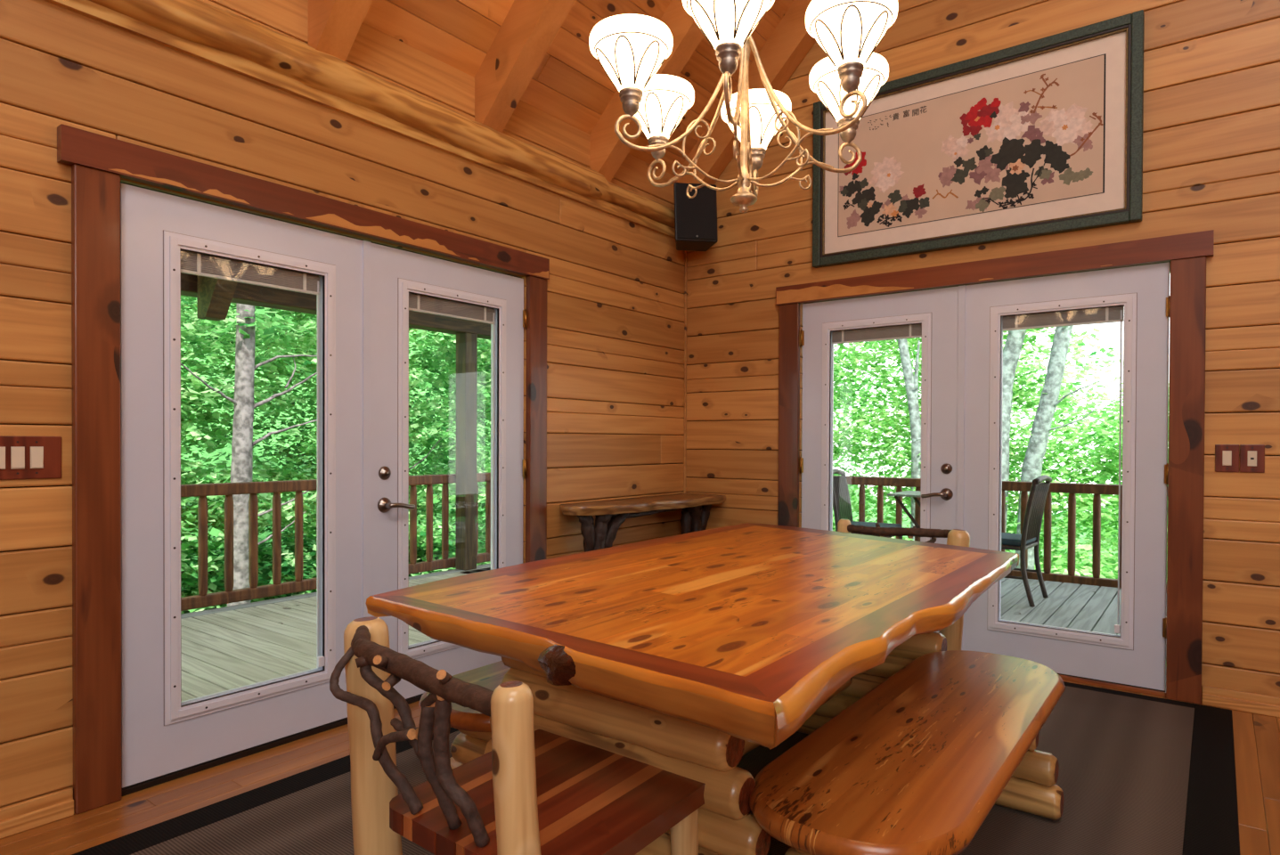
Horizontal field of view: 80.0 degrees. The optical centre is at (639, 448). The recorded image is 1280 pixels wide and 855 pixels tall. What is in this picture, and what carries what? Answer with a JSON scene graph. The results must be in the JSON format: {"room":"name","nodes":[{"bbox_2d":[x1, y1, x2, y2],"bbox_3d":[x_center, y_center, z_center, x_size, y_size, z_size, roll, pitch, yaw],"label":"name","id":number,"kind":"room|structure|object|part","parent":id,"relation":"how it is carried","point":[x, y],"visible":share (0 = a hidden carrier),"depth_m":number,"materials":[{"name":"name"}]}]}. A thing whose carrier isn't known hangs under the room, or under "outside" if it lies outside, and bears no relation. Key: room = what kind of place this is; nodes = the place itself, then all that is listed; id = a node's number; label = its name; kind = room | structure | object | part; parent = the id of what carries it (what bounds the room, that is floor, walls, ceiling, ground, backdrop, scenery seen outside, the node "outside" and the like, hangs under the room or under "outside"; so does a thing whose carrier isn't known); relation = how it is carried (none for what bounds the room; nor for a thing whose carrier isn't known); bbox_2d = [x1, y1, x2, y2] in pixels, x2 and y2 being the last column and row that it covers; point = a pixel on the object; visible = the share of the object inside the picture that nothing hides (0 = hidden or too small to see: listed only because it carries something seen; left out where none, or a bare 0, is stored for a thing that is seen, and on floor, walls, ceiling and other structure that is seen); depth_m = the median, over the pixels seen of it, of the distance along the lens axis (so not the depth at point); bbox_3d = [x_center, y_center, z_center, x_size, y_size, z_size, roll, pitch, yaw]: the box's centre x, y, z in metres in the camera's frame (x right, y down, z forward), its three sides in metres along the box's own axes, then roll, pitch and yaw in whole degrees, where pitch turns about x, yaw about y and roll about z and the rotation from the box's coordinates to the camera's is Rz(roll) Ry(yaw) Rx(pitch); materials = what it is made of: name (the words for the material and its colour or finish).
{"room":"dining room","nodes":[
{"label":"dining room","id":0,"kind":"room"},
{"bbox_2d":[0,0,684,807],"bbox_3d":[-2.557,-0.318,1.613,0.160,3.392,9.700,1,1,37],"label":"wall","id":1,"kind":"structure","parent":0,"point":[615,285],"depth_m":2.95,"materials":[{"name":"brown wood"}]},
{"bbox_2d":[0,435,61,480],"bbox_3d":[-1.895,0.028,2.349,0.014,0.133,0.192,1,1,37],"label":"switch plate","id":2,"kind":"object","parent":1,"relation":"attached to","point":[20,457],"visible":1,"depth_m":2.36,"materials":[{"name":"brown wood"}]},
{"bbox_2d":[0,447,5,469],"bbox_3d":[-1.931,0.028,2.297,0.008,0.068,0.033,1,1,37],"label":"rocker switch","id":3,"kind":"object","parent":2,"relation":"attached to","point":[2,449],"depth_m":2.30,"materials":[{"name":"white plastic"}]},
{"bbox_2d":[10,446,24,469],"bbox_3d":[-1.903,0.028,2.334,0.008,0.068,0.033,1,1,37],"label":"rocker switch","id":4,"kind":"object","parent":2,"relation":"attached to","point":[17,452],"depth_m":2.33,"materials":[{"name":"white plastic"}]},
{"bbox_2d":[30,446,43,468],"bbox_3d":[-1.874,0.028,2.372,0.008,0.068,0.033,1,1,37],"label":"rocker switch","id":5,"kind":"object","parent":2,"relation":"attached to","point":[36,452],"depth_m":2.37,"materials":[{"name":"white plastic"}]},
{"bbox_2d":[0,787,73,839],"bbox_3d":[-2.557,1.137,1.476,0.030,0.085,9.470,1,1,37],"label":"baseboard","id":6,"kind":"structure","parent":1,"relation":"attached to","point":[43,810],"depth_m":2.37,"materials":[{"name":"brown wood"}]},
{"bbox_2d":[120,183,371,789],"bbox_3d":[-1.473,0.128,2.951,0.068,2.039,0.941,1,1,37],"label":"door","id":7,"kind":"structure","parent":1,"relation":"in","point":[163,236],"depth_m":2.79,"materials":[{"name":"paint"}]},
{"bbox_3d":[-1.483,0.104,2.938,0.068,1.734,0.654,1,1,37],"label":"glazing frame","id":8,"kind":"part","parent":7,"relation":"part of","materials":[{"name":"white plastic"}]},
{"bbox_2d":[180,249,320,294],"bbox_3d":[-1.485,-0.674,2.934,0.018,0.084,0.536,1,1,37],"label":"raised blind","id":9,"kind":"object","parent":7,"relation":"attached to","point":[193,263],"depth_m":2.91,"materials":[{"name":"beige fabric"}]},
{"bbox_2d":[57,123,549,814],"bbox_3d":[-1.220,0.073,3.320,0.163,2.190,2.189,1,1,37],"label":"door frame","id":10,"kind":"structure","parent":1,"relation":"attached to","point":[98,163],"depth_m":2.51,"materials":[{"name":"brown wood"}]},
{"bbox_2d":[180,272,490,339],"bbox_3d":[-2.211,-1.346,4.917,3.290,0.930,10.400,1,1,37],"label":"porch roof","id":11,"kind":"structure","parent":1,"relation":"attached to","point":[215,297],"depth_m":5.61,"materials":[{"name":"brown wood"}]},
{"bbox_2d":[44,0,675,238],"bbox_3d":[-2.236,-1.505,1.869,0.184,0.213,8.513,1,1,37],"label":"wooden beam","id":12,"kind":"structure","parent":1,"relation":"attached to","point":[202,30],"depth_m":3.16,"materials":[{"name":"brown wood"}]},
{"bbox_2d":[370,243,527,700],"bbox_3d":[-0.888,0.124,3.682,0.119,2.039,0.945,1,1,37],"label":"door","id":13,"kind":"structure","parent":1,"relation":"in","point":[403,281],"depth_m":3.53,"materials":[{"name":"paint"}]},
{"bbox_3d":[-1.067,0.255,3.394,0.055,0.036,0.133,1,1,37],"label":"lever handle","id":14,"kind":"part","parent":13,"relation":"part of","materials":[{"name":"brown metal"}]},
{"bbox_3d":[-0.907,0.099,3.699,0.068,1.734,0.654,1,1,37],"label":"glazing frame","id":15,"kind":"part","parent":13,"relation":"part of","materials":[{"name":"white plastic"}]},
{"bbox_2d":[408,292,495,324],"bbox_3d":[-0.909,-0.679,3.696,0.018,0.084,0.536,1,1,37],"label":"raised blind","id":16,"kind":"object","parent":13,"relation":"attached to","point":[420,303],"depth_m":3.68,"materials":[{"name":"beige fabric"}]},
{"bbox_2d":[683,250,687,493],"bbox_3d":[0.312,-0.189,5.264,0.016,2.590,0.016,1,1,37],"label":"trim","id":17,"kind":"structure","parent":1,"relation":"attached to","point":[686,251],"depth_m":5.25,"materials":[{"name":"brown wood"}]},
{"bbox_2d":[673,182,717,251],"bbox_3d":[0.336,-1.498,5.015,0.278,0.406,0.389,0,1,-8],"label":"wall speaker","id":18,"kind":"object","parent":1,"relation":"attached to","point":[695,218],"visible":1,"depth_m":4.85},
{"bbox_2d":[307,0,815,184],"bbox_3d":[0.250,-3.350,-0.653,8.496,4.317,10.500,1,1,37],"label":"ceiling","id":19,"kind":"structure","parent":0,"point":[537,53],"depth_m":3.96,"materials":[{"name":"brown wood"}]},
{"bbox_2d":[589,0,897,212],"bbox_3d":[0.316,-2.376,2.267,0.933,3.342,0.884,1,1,37],"label":"chandelier","id":20,"kind":"object","parent":19,"relation":"hanging from","point":[631,49],"visible":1,"depth_m":2.16,"materials":[{"name":"white glass"}]},
{"bbox_3d":[-0.026,-1.096,2.184,0.239,0.168,0.239,1,1,37],"label":"lamp shade","id":21,"kind":"part","parent":20,"relation":"part of","materials":[{"name":"beige glass"}]},
{"bbox_3d":[0.061,-1.099,2.523,0.239,0.168,0.239,1,1,37],"label":"lamp shade","id":22,"kind":"part","parent":20,"relation":"part of","materials":[{"name":"beige glass"}]},
{"bbox_3d":[0.116,-1.048,2.224,0.391,0.383,0.012,0,1,-16],"label":"arm","id":23,"kind":"part","parent":20,"relation":"part of","materials":[{"name":"gold metal"}]},
{"bbox_3d":[0.166,-1.049,2.420,0.391,0.383,0.012,1,1,44],"label":"arm","id":24,"kind":"part","parent":20,"relation":"part of","materials":[{"name":"gold metal"}]},
{"bbox_3d":[0.225,-1.093,1.940,0.238,0.168,0.238,1,1,37],"label":"lamp shade","id":25,"kind":"part","parent":20,"relation":"part of","materials":[{"name":"beige glass"}]},
{"bbox_3d":[0.261,-1.046,2.083,0.012,0.383,0.391,0,1,14],"label":"arm","id":26,"kind":"part","parent":20,"relation":"part of","materials":[{"name":"gold metal"}]},
{"bbox_3d":[0.361,-1.049,2.475,0.012,0.383,0.391,0,1,14],"label":"arm","id":27,"kind":"part","parent":20,"relation":"part of","materials":[{"name":"gold metal"}]},
{"bbox_3d":[0.398,-1.098,2.618,0.238,0.168,0.238,1,1,37],"label":"lamp shade","id":28,"kind":"part","parent":20,"relation":"part of","materials":[{"name":"beige glass"}]},
{"bbox_3d":[0.506,-1.047,2.334,0.391,0.383,0.012,0,1,-16],"label":"arm","id":29,"kind":"part","parent":20,"relation":"part of","materials":[{"name":"gold metal"}]},
{"bbox_3d":[0.456,-1.046,2.138,0.391,0.383,0.012,1,1,44],"label":"arm","id":30,"kind":"part","parent":20,"relation":"part of","materials":[{"name":"gold metal"}]},
{"bbox_3d":[0.648,-1.095,2.374,0.239,0.168,0.239,1,1,37],"label":"lamp shade","id":31,"kind":"part","parent":20,"relation":"part of","materials":[{"name":"beige glass"}]},
{"bbox_3d":[0.562,-1.092,2.034,0.239,0.168,0.239,1,1,37],"label":"lamp shade","id":32,"kind":"part","parent":20,"relation":"part of","materials":[{"name":"beige glass"}]},
{"bbox_2d":[0,679,1279,854],"bbox_3d":[0.232,1.224,-0.612,6.999,0.030,9.499,1,1,37],"label":"floor","id":33,"kind":"structure","parent":0,"point":[1256,737],"depth_m":2.62,"materials":[{"name":"brown wood"}]},
{"bbox_2d":[559,493,725,552],"bbox_3d":[0.070,0.743,4.622,0.358,0.870,1.352,1,1,37],"label":"console table","id":34,"kind":"object","parent":33,"relation":"on","point":[610,514],"visible":0.52,"depth_m":4.35,"materials":[{"name":"brown wood"}]},
{"bbox_2d":[71,681,1240,854],"bbox_3d":[0.296,1.176,2.527,2.685,0.009,4.285,1,1,37],"label":"area rug","id":35,"kind":"object","parent":33,"relation":"on","point":[1138,774],"visible":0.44,"depth_m":2.54,"materials":[{"name":"carpet"}]},
{"bbox_2d":[419,660,510,769],"bbox_3d":[-0.081,0.942,2.742,0.464,0.449,1.570,1,1,37],"label":"bench","id":36,"kind":"object","parent":35,"relation":"on","point":[474,727],"visible":0.1,"depth_m":2.28,"materials":[{"name":"brown wood"}]},
{"bbox_3d":[-0.081,0.744,2.740,0.464,0.052,1.570,1,1,37],"label":"bench seat","id":37,"kind":"part","parent":36,"relation":"part of","materials":[{"name":"brown wood"}]},
{"bbox_2d":[329,616,705,854],"bbox_3d":[-0.230,0.777,1.650,0.718,0.807,0.714,1,1,37],"label":"chair","id":38,"kind":"object","parent":35,"relation":"on","point":[539,792],"visible":0.94,"depth_m":1.50,"materials":[{"name":"brown wood"}]},
{"bbox_3d":[-0.573,0.775,1.666,0.152,0.807,0.103,0,1,23],"label":"post","id":39,"kind":"part","parent":38,"relation":"part of","materials":[{"name":"beige wood"}]},
{"bbox_3d":[-0.182,0.781,1.216,0.119,0.807,0.074,1,1,28],"label":"post","id":40,"kind":"part","parent":38,"relation":"part of","materials":[{"name":"beige wood"}]},
{"bbox_3d":[-0.164,0.738,1.650,0.517,0.042,0.634,1,1,37],"label":"seat","id":41,"kind":"part","parent":38,"relation":"part of","materials":[{"name":"brown wood"}]},
{"bbox_3d":[0.098,0.970,1.657,0.067,0.420,0.064,1,1,37],"label":"leg","id":42,"kind":"part","parent":38,"relation":"part of","materials":[{"name":"beige wood"}]},
{"bbox_2d":[365,522,1019,854],"bbox_3d":[0.402,0.790,2.679,1.452,0.761,2.499,1,1,37],"label":"dining table","id":43,"kind":"object","parent":35,"relation":"on","point":[685,655],"visible":0.79,"depth_m":1.87,"materials":[{"name":"brown wood"}]},
{"bbox_2d":[837,518,970,651],"bbox_3d":[1.062,0.766,3.461,0.718,0.807,0.714,1,1,37],"label":"chair","id":44,"kind":"object","parent":35,"relation":"on","point":[953,633],"visible":0.2,"depth_m":3.56,"materials":[{"name":"brown wood"}]},
{"bbox_3d":[1.014,0.761,3.895,0.119,0.807,0.074,1,1,28],"label":"post","id":45,"kind":"part","parent":44,"relation":"part of","materials":[{"name":"beige wood"}]},
{"bbox_3d":[1.405,0.767,3.446,0.152,0.807,0.103,0,1,23],"label":"post","id":46,"kind":"part","parent":44,"relation":"part of","materials":[{"name":"beige wood"}]},
{"bbox_2d":[749,650,1065,854],"bbox_3d":[0.802,0.952,2.074,0.464,0.449,1.570,1,1,37],"label":"bench","id":47,"kind":"object","parent":35,"relation":"on","point":[917,763],"visible":1,"depth_m":1.82,"materials":[{"name":"brown wood"}]},
{"bbox_2d":[683,0,1279,697],"bbox_3d":[3.094,-2.014,3.260,7.160,6.800,0.160,1,1,37],"label":"wall","id":48,"kind":"structure","parent":0,"point":[1211,132],"depth_m":3.62,"materials":[{"name":"brown wood"}]},
{"bbox_2d":[831,323,921,344],"bbox_3d":[1.388,-0.676,4.488,0.536,0.084,0.018,1,1,37],"label":"raised blind","id":49,"kind":"object","parent":48,"relation":"attached to","point":[906,330],"depth_m":4.48,"materials":[{"name":"beige fabric"}]},
{"bbox_2d":[798,286,958,632],"bbox_3d":[1.368,0.126,4.468,0.945,2.039,0.119,1,1,37],"label":"door","id":50,"kind":"structure","parent":48,"relation":"in","point":[932,315],"depth_m":4.38,"materials":[{"name":"paint"}]},
{"bbox_3d":[1.381,0.102,4.490,0.654,1.734,0.068,1,1,37],"label":"glazing frame","id":51,"kind":"part","parent":50,"relation":"part of","materials":[{"name":"white plastic"}]},
{"bbox_3d":[1.632,0.258,4.229,0.133,0.036,0.055,1,1,37],"label":"lever handle","id":52,"kind":"part","parent":50,"relation":"part of","materials":[{"name":"brown metal"}]},
{"bbox_2d":[812,9,1144,268],"bbox_3d":[1.734,-1.598,4.157,1.683,0.996,0.051,1,1,37],"label":"framed painting","id":53,"kind":"object","parent":48,"relation":"attached to","point":[1042,136],"visible":1,"depth_m":4.05,"materials":[{"name":"paper"}]},
{"bbox_2d":[775,229,1214,704],"bbox_3d":[1.779,0.083,4.214,2.202,2.178,0.163,1,1,37],"label":"door frame","id":54,"kind":"structure","parent":48,"relation":"attached to","point":[1187,253],"depth_m":3.58,"materials":[{"name":"brown wood"}]},
{"bbox_2d":[956,261,1170,692],"bbox_3d":[2.140,0.134,3.915,0.966,2.039,0.070,1,1,37],"label":"door","id":55,"kind":"structure","parent":48,"relation":"in","point":[1137,656],"depth_m":3.80,"materials":[{"name":"paint"}]},
{"bbox_3d":[2.147,0.110,3.911,0.662,1.734,0.068,1,1,37],"label":"glazing frame","id":56,"kind":"part","parent":55,"relation":"part of","materials":[{"name":"white plastic"}]},
{"bbox_2d":[1214,444,1239,472],"bbox_3d":[2.676,0.044,3.478,0.088,0.126,0.014,1,1,37],"label":"switch plate","id":57,"kind":"object","parent":48,"relation":"attached to","point":[1227,456],"visible":1,"depth_m":3.48,"materials":[{"name":"brown wood"}]},
{"bbox_2d":[1222,450,1231,465],"bbox_3d":[2.674,0.044,3.476,0.033,0.068,0.008,1,1,37],"label":"rocker switch","id":58,"kind":"object","parent":57,"relation":"attached to","point":[1227,455],"depth_m":3.47,"materials":[{"name":"beige plastic"}]},
{"bbox_2d":[1201,684,1279,717],"bbox_3d":[3.087,1.144,3.164,7.000,0.085,0.030,1,1,37],"label":"baseboard","id":59,"kind":"structure","parent":48,"relation":"attached to","point":[1265,705],"depth_m":3.44,"materials":[{"name":"brown wood"}]},
{"bbox_2d":[1239,444,1264,472],"bbox_3d":[2.748,0.045,3.426,0.088,0.126,0.011,1,1,37],"label":"jack plate","id":60,"kind":"object","parent":48,"relation":"attached to","point":[1251,456],"visible":1,"depth_m":3.42,"materials":[{"name":"brown wood"}]},
{"bbox_2d":[1002,305,1123,331],"bbox_3d":[2.154,-0.668,3.909,0.546,0.084,0.018,1,1,37],"label":"raised blind","id":61,"kind":"object","parent":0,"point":[1113,313],"depth_m":3.89,"materials":[{"name":"beige fabric"}]},
{"label":"outside","id":62,"kind":"structure","parent":0,"visible":0},
{"bbox_2d":[462,567,1166,640],"bbox_3d":[2.671,1.304,5.539,8.675,0.278,2.925,1,1,37],"label":"deck","id":63,"kind":"object","parent":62,"point":[1072,606],"visible":0.08,"depth_m":5.68,"materials":[{"name":"grey wood"}]},
{"bbox_2d":[832,468,902,539],"bbox_3d":[1.989,0.671,6.739,0.595,0.972,0.456,1,1,31],"label":"patio chair","id":64,"kind":"object","parent":63,"relation":"on","point":[842,506],"visible":0.38,"depth_m":6.80,"materials":[{"name":"metal"}]},
{"bbox_3d":[1.690,0.687,6.675,0.119,0.938,0.036,1,1,31],"label":"leg","id":65,"kind":"part","parent":64,"relation":"part of","materials":[{"name":"metal"}]},
{"bbox_3d":[1.760,0.217,6.875,0.056,0.069,0.456,1,1,31],"label":"rail","id":66,"kind":"part","parent":64,"relation":"part of","materials":[{"name":"metal"}]},
{"bbox_3d":[1.909,0.684,7.034,0.119,0.938,0.036,1,1,31],"label":"leg","id":67,"kind":"part","parent":64,"relation":"part of","materials":[{"name":"metal"}]},
{"bbox_3d":[2.024,0.732,6.718,0.470,0.030,0.440,1,1,31],"label":"seat","id":68,"kind":"part","parent":64,"relation":"part of","materials":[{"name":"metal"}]},
{"bbox_2d":[850,521,901,527],"bbox_3d":[2.026,0.692,6.716,0.455,0.049,0.420,1,1,31],"label":"cushion","id":69,"kind":"object","parent":64,"relation":"on","point":[866,524],"depth_m":6.74,"materials":[{"name":"fabric"}]},
{"bbox_2d":[887,490,920,528],"bbox_3d":[2.670,0.785,6.919,0.674,0.751,0.580,1,1,37],"label":"patio table","id":70,"kind":"object","parent":63,"relation":"on","point":[914,494],"visible":0.31,"depth_m":6.86,"materials":[{"name":"metal"}]},
{"bbox_3d":[2.532,0.793,6.735,0.584,0.736,0.030,1,1,37],"label":"leg","id":71,"kind":"part","parent":70,"relation":"part of","materials":[{"name":"metal"}]},
{"bbox_3d":[2.809,0.791,7.102,0.584,0.736,0.030,1,1,37],"label":"leg","id":72,"kind":"part","parent":70,"relation":"part of","materials":[{"name":"metal"}]},
{"bbox_2d":[832,475,1122,589],"bbox_3d":[2.914,0.738,7.323,7.100,0.890,0.090,1,1,37],"label":"deck railing","id":73,"kind":"object","parent":63,"relation":"on","point":[1071,488],"visible":0.19,"depth_m":6.76,"materials":[{"name":"brown wood"}]},
{"bbox_3d":[2.916,0.336,7.320,7.100,0.085,0.090,1,1,37],"label":"rail","id":74,"kind":"part","parent":73,"relation":"part of","materials":[{"name":"brown wood"}]},
{"bbox_3d":[2.913,1.141,7.327,7.100,0.085,0.070,1,1,37],"label":"rail","id":75,"kind":"part","parent":73,"relation":"part of","materials":[{"name":"wood"}]},
{"bbox_2d":[1001,474,1051,606],"bbox_3d":[2.841,0.681,5.947,0.595,0.972,0.456,1,1,40],"label":"patio chair","id":76,"kind":"object","parent":63,"relation":"on","point":[1029,538],"visible":0.76,"depth_m":5.74,"materials":[{"name":"metal"}]},
{"bbox_2d":[1001,532,1036,546],"bbox_3d":[2.807,0.702,5.975,0.455,0.049,0.420,1,1,40],"label":"cushion","id":77,"kind":"object","parent":76,"relation":"on","point":[1006,539],"depth_m":5.77,"materials":[{"name":"grey fabric"}]},
{"bbox_3d":[2.809,0.742,5.974,0.470,0.030,0.440,1,1,40],"label":"seat","id":78,"kind":"part","parent":76,"relation":"part of","materials":[{"name":"metal"}]},
{"bbox_3d":[2.876,0.701,5.644,0.119,0.938,0.036,1,1,40],"label":"leg","id":79,"kind":"part","parent":76,"relation":"part of","materials":[{"name":"metal"}]},
{"bbox_3d":[3.050,0.232,5.770,0.056,0.069,0.456,1,1,40],"label":"rail","id":80,"kind":"part","parent":76,"relation":"part of","materials":[{"name":"metal"}]},
{"bbox_3d":[3.146,0.699,5.966,0.119,0.938,0.036,1,1,40],"label":"leg","id":81,"kind":"part","parent":76,"relation":"part of","materials":[{"name":"metal"}]},
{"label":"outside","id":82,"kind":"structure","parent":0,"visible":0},
{"bbox_2d":[180,297,1167,768],"bbox_3d":[0.331,-5.390,5.228,76.000,21.072,76.000,1,1,37],"label":"foliage","id":83,"kind":"object","parent":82,"point":[228,449],"visible":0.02,"depth_m":22.86,"materials":[{"name":"green plant"}]},
{"bbox_2d":[180,302,316,760],"bbox_3d":[-4.655,-0.297,9.057,2.850,11.202,3.606,1,1,37],"label":"tree","id":84,"kind":"object","parent":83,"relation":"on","point":[243,401],"visible":0.15,"depth_m":8.70,"materials":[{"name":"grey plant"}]},
{"bbox_2d":[180,295,490,614],"bbox_3d":[-5.595,-0.896,11.731,6.163,10.695,17.999,1,1,37],"label":"woodland leaves","id":85,"kind":"object","parent":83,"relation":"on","point":[284,346],"visible":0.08,"depth_m":10.27,"materials":[{"name":"green plant"}]},
{"bbox_2d":[408,327,453,470],"bbox_3d":[-3.672,0.933,11.657,2.283,8.703,2.421,1,1,37],"label":"tree","id":86,"kind":"object","parent":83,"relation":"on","point":[414,330],"visible":0.02,"depth_m":11.84,"materials":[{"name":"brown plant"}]},
{"bbox_2d":[896,338,921,540],"bbox_3d":[3.747,0.977,11.189,1.951,9.081,2.054,1,1,37],"label":"tree","id":87,"kind":"object","parent":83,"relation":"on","point":[911,380],"visible":0.28,"depth_m":11.18,"materials":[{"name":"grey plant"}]},
{"bbox_2d":[832,272,1170,578],"bbox_3d":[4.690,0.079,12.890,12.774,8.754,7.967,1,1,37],"label":"woodland leaves","id":88,"kind":"object","parent":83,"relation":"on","point":[1059,562],"visible":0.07,"depth_m":11.61,"materials":[{"name":"green plant"}]},
{"bbox_2d":[1002,329,1026,551],"bbox_3d":[5.082,0.847,10.264,1.988,9.377,1.894,1,1,37],"label":"tree","id":89,"kind":"object","parent":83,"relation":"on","point":[1015,338],"visible":0.12,"depth_m":10.39,"materials":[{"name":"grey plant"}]},
{"bbox_2d":[1015,326,1105,570],"bbox_3d":[5.511,0.689,9.979,2.453,9.701,2.285,1,1,37],"label":"tree","id":90,"kind":"object","parent":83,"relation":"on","point":[1031,468],"visible":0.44,"depth_m":10.11,"materials":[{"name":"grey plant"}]},
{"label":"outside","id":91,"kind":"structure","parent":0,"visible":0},
{"bbox_2d":[180,563,490,701],"bbox_3d":[-1.962,1.292,4.716,2.595,0.280,10.355,1,1,37],"label":"deck","id":92,"kind":"object","parent":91,"point":[224,648],"visible":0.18,"depth_m":4.58,"materials":[{"name":"grey wood"}]},
{"bbox_2d":[180,472,490,611],"bbox_3d":[-2.176,0.681,6.658,0.090,0.875,7.600,1,1,37],"label":"deck railing","id":93,"kind":"object","parent":92,"relation":"on","point":[203,599],"visible":0.2,"depth_m":5.83,"materials":[{"name":"brown wood"}]},
{"bbox_3d":[-2.175,0.286,6.655,0.090,0.085,7.600,1,1,37],"label":"rail","id":94,"kind":"part","parent":93,"relation":"part of","materials":[{"name":"brown wood"}]},
{"bbox_3d":[-2.178,1.077,6.662,0.070,0.085,7.600,1,1,37],"label":"rail","id":95,"kind":"part","parent":93,"relation":"part of","materials":[{"name":"brown wood"}]},
{"bbox_2d":[455,332,477,570],"bbox_3d":[-1.630,0.027,7.163,0.145,2.210,0.140,1,1,37],"label":"porch post","id":96,"kind":"object","parent":92,"relation":"on","point":[466,342],"visible":1,"depth_m":7.11,"materials":[{"name":"wood"}]}
]}

